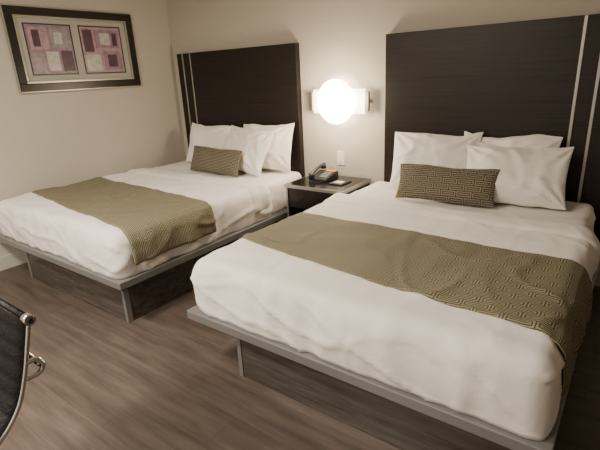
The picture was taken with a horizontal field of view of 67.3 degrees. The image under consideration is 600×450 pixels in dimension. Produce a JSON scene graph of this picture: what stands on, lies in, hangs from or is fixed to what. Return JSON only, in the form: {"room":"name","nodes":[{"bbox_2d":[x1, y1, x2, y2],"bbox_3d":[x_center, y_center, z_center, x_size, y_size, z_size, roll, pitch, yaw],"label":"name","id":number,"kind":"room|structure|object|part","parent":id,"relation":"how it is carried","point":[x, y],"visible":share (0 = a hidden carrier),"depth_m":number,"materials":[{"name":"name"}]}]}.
{"room":"hotel room","nodes":[
{"label":"hotel room","id":0,"kind":"room"},
{"bbox_2d":[0,0,185,256],"bbox_3d":[-2.912,-0.633,2.793,0.100,2.500,5.360,11,23,35],"label":"wall","id":1,"kind":"structure","parent":0,"point":[55,138],"depth_m":4.08,"materials":[{"name":"beige paint"}]},
{"bbox_2d":[0,251,26,270],"bbox_3d":[-2.814,0.508,3.138,0.015,0.110,5.345,11,23,35],"label":"baseboard","id":2,"kind":"structure","parent":1,"relation":"attached to","point":[18,258],"depth_m":3.71,"materials":[{"name":"grey paint"}]},
{"bbox_2d":[0,4,140,92],"bbox_3d":[-1.896,-1.503,3.882,0.030,0.644,1.116,11,23,35],"label":"framed picture","id":3,"kind":"object","parent":1,"relation":"attached to","point":[51,49],"visible":1,"depth_m":3.81,"materials":[{"name":"brown metal"}]},
{"bbox_3d":[-2.202,-1.355,3.489,0.030,0.508,0.060,11,23,35],"label":"frame","id":4,"kind":"part","parent":3,"relation":"part of","materials":[{"name":"black wood"}]},
{"bbox_3d":[-1.909,-1.772,3.791,0.030,0.060,1.100,11,23,35],"label":"frame","id":5,"kind":"part","parent":3,"relation":"part of","materials":[{"name":"black wood"}]},
{"bbox_3d":[-1.883,-1.234,3.973,0.030,0.060,1.100,11,23,35],"label":"frame","id":6,"kind":"part","parent":3,"relation":"part of","materials":[{"name":"black wood"}]},
{"bbox_3d":[-1.590,-1.651,4.276,0.030,0.508,0.060,11,23,35],"label":"frame","id":7,"kind":"part","parent":3,"relation":"part of","materials":[{"name":"black wood"}]},
{"bbox_2d":[0,263,599,449],"bbox_3d":[-0.232,1.094,1.360,6.590,0.100,5.560,11,23,35],"label":"floor","id":8,"kind":"structure","parent":0,"point":[162,379],"depth_m":2.13,"materials":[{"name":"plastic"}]},
{"bbox_2d":[0,298,45,444],"bbox_3d":[-1.062,0.685,1.198,0.577,0.854,0.649,11,23,35],"label":"office chair","id":9,"kind":"object","parent":8,"relation":"on","point":[15,324],"visible":1,"depth_m":1.18,"materials":[{"name":"black leather"}]},
{"bbox_3d":[-1.074,0.472,1.126,0.490,0.381,0.647,11,23,35],"label":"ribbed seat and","id":10,"kind":"part","parent":9,"relation":"part of","materials":[{"name":"black leather"}]},
{"bbox_3d":[-0.871,0.510,0.984,0.010,0.378,0.632,11,23,35],"label":"rail","id":11,"kind":"part","parent":9,"relation":"part of","materials":[{"name":"silver metal"}]},
{"bbox_3d":[-0.700,0.375,1.192,0.014,0.058,0.053,11,23,35],"label":"handle","id":12,"kind":"part","parent":9,"relation":"part of","materials":[{"name":"silver metal"}]},
{"bbox_2d":[0,161,301,322],"bbox_3d":[-1.145,-0.064,3.802,1.733,0.610,1.960,11,23,35],"label":"bed","id":13,"kind":"object","parent":8,"relation":"on","point":[129,244],"visible":0.96,"depth_m":3.08,"materials":[{"name":"grey fabric"}]},
{"bbox_2d":[0,172,272,278],"bbox_3d":[-1.308,-0.138,3.567,1.715,0.289,1.456,11,23,35],"label":"duvet","id":14,"kind":"object","parent":13,"relation":"on","point":[127,225],"depth_m":3.10,"materials":[{"name":"white fabric"}]},
{"bbox_2d":[186,122,230,161],"bbox_3d":[-0.913,-0.793,4.444,0.591,0.396,0.206,11,23,35],"label":"pillow","id":15,"kind":"object","parent":13,"relation":"on","point":[200,135],"visible":0.53,"depth_m":4.39,"materials":[{"name":"white fabric"}]},
{"bbox_2d":[190,145,241,177],"bbox_3d":[-0.761,-0.572,4.027,0.625,0.232,0.133,11,23,35],"label":"throw pillow","id":16,"kind":"object","parent":13,"relation":"on","point":[206,159],"visible":1,"depth_m":3.96,"materials":[{"name":"beige fabric"}]},
{"bbox_3d":[-1.117,-0.215,3.797,1.580,0.274,1.849,11,23,35],"label":"mattress","id":17,"kind":"part","parent":13,"relation":"part of","materials":[{"name":"white fabric"}]},
{"bbox_2d":[223,125,273,176],"bbox_3d":[-0.501,-0.669,4.022,0.607,0.394,0.248,13,25,39],"label":"pillow","id":18,"kind":"object","parent":13,"relation":"on","point":[254,144],"visible":0.76,"depth_m":3.89,"materials":[{"name":"white fabric"}]},
{"bbox_2d":[244,123,294,170],"bbox_3d":[-0.310,-0.699,4.042,0.601,0.419,0.202,11,23,35],"label":"pillow","id":19,"kind":"object","parent":13,"relation":"on","point":[278,156],"visible":0.59,"depth_m":3.91,"materials":[{"name":"white fabric"}]},
{"bbox_2d":[284,173,370,216],"bbox_3d":[0.240,-0.089,3.751,0.545,0.561,0.461,11,23,35],"label":"nightstand","id":20,"kind":"object","parent":8,"relation":"on","point":[302,195],"visible":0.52,"depth_m":3.58,"materials":[{"name":"black paint"}]},
{"bbox_3d":[-0.095,-0.053,3.738,0.014,0.533,0.005,11,23,35],"label":"trim","id":21,"kind":"part","parent":20,"relation":"part of","materials":[{"name":"silver metal"}]},
{"bbox_3d":[0.112,-0.192,3.543,0.479,0.160,0.018,11,23,35],"label":"drawer","id":22,"kind":"part","parent":20,"relation":"part of","materials":[{"name":"black paint"}]},
{"bbox_2d":[308,162,337,182],"bbox_3d":[0.178,-0.427,3.699,0.170,0.118,0.273,11,23,35],"label":"telephone","id":23,"kind":"object","parent":20,"relation":"on","point":[324,176],"visible":1,"depth_m":3.69,"materials":[{"name":"black plastic"}]},
{"bbox_2d":[328,179,351,185],"bbox_3d":[0.320,-0.340,3.589,0.120,0.010,0.160,11,23,35],"label":"notepad","id":24,"kind":"object","parent":20,"relation":"on","point":[340,182],"visible":1,"depth_m":3.56,"materials":[{"name":"white paper"}]},
{"bbox_2d":[187,181,599,449],"bbox_3d":[0.659,0.281,2.525,1.664,0.607,1.957,11,23,35],"label":"bed","id":25,"kind":"object","parent":8,"relation":"on","point":[407,323],"visible":0.95,"depth_m":1.82,"materials":[{"name":"grey fabric"}]},
{"bbox_2d":[388,132,482,187],"bbox_3d":[0.917,-0.438,3.125,0.645,0.399,0.251,11,23,35],"label":"pillow","id":26,"kind":"object","parent":25,"relation":"on","point":[449,151],"visible":0.55,"depth_m":3.08,"materials":[{"name":"white fabric"}]},
{"bbox_3d":[0.684,0.130,2.522,1.516,0.272,1.844,11,23,35],"label":"mattress","id":27,"kind":"part","parent":25,"relation":"part of","materials":[{"name":"white fabric"}]},
{"bbox_2d":[395,164,499,207],"bbox_3d":[0.911,-0.256,2.856,0.633,0.225,0.146,11,23,35],"label":"throw pillow","id":28,"kind":"object","parent":25,"relation":"on","point":[472,187],"visible":1,"depth_m":2.79,"materials":[{"name":"beige fabric"}]},
{"bbox_2d":[464,131,562,148],"bbox_3d":[1.310,-0.383,2.909,0.617,0.397,0.207,11,23,35],"label":"pillow","id":29,"kind":"object","parent":25,"relation":"on","point":[535,141],"visible":0.22,"depth_m":2.80,"materials":[{"name":"white fabric"}]},
{"bbox_2d":[466,145,573,209],"bbox_3d":[1.295,-0.299,2.744,0.616,0.344,0.273,11,23,35],"label":"pillow","id":30,"kind":"object","parent":25,"relation":"on","point":[526,177],"visible":0.73,"depth_m":2.65,"materials":[{"name":"white fabric"}]},
{"bbox_2d":[166,0,599,269],"bbox_3d":[1.313,-0.915,3.008,6.590,2.500,0.100,11,23,35],"label":"wall","id":31,"kind":"structure","parent":0,"point":[344,40],"depth_m":3.63,"materials":[{"name":"beige paint"}]},
{"bbox_2d":[177,43,304,177],"bbox_3d":[-0.590,-0.842,4.412,1.500,1.640,0.057,11,23,35],"label":"headboard","id":32,"kind":"object","parent":31,"relation":"attached to","point":[260,85],"visible":0.51,"depth_m":4.14,"materials":[{"name":"brown laminate"}]},
{"bbox_2d":[308,79,370,123],"bbox_3d":[0.295,-0.989,3.617,0.564,0.348,0.134,11,23,35],"label":"wall sconce","id":33,"kind":"object","parent":31,"relation":"attached to","point":[335,100],"visible":1,"depth_m":3.55,"materials":[{"name":"white glass"}]},
{"bbox_3d":[0.302,-0.992,3.625,0.480,0.190,0.036,11,23,35],"label":"glass panel","id":34,"kind":"part","parent":33,"relation":"part of","materials":[{"name":"white glass"}]},
{"bbox_2d":[337,151,344,164],"bbox_3d":[0.346,-0.567,3.820,0.070,0.114,0.009,11,23,35],"label":"power outlet","id":35,"kind":"object","parent":31,"relation":"attached to","point":[340,154],"visible":1,"depth_m":3.81,"materials":[{"name":"white plastic"}]},
{"bbox_2d":[384,14,599,241],"bbox_3d":[1.271,-0.489,3.098,1.490,1.640,0.057,11,23,35],"label":"headboard","id":36,"kind":"object","parent":31,"relation":"attached to","point":[540,76],"visible":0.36,"depth_m":2.87,"materials":[{"name":"brown laminate"}]},
{"bbox_2d":[594,270,599,286],"bbox_3d":[1.336,0.232,3.348,6.390,0.110,0.015,11,23,35],"label":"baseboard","id":37,"kind":"structure","parent":31,"relation":"attached to","point":[597,281],"depth_m":2.92,"materials":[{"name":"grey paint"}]}
]}

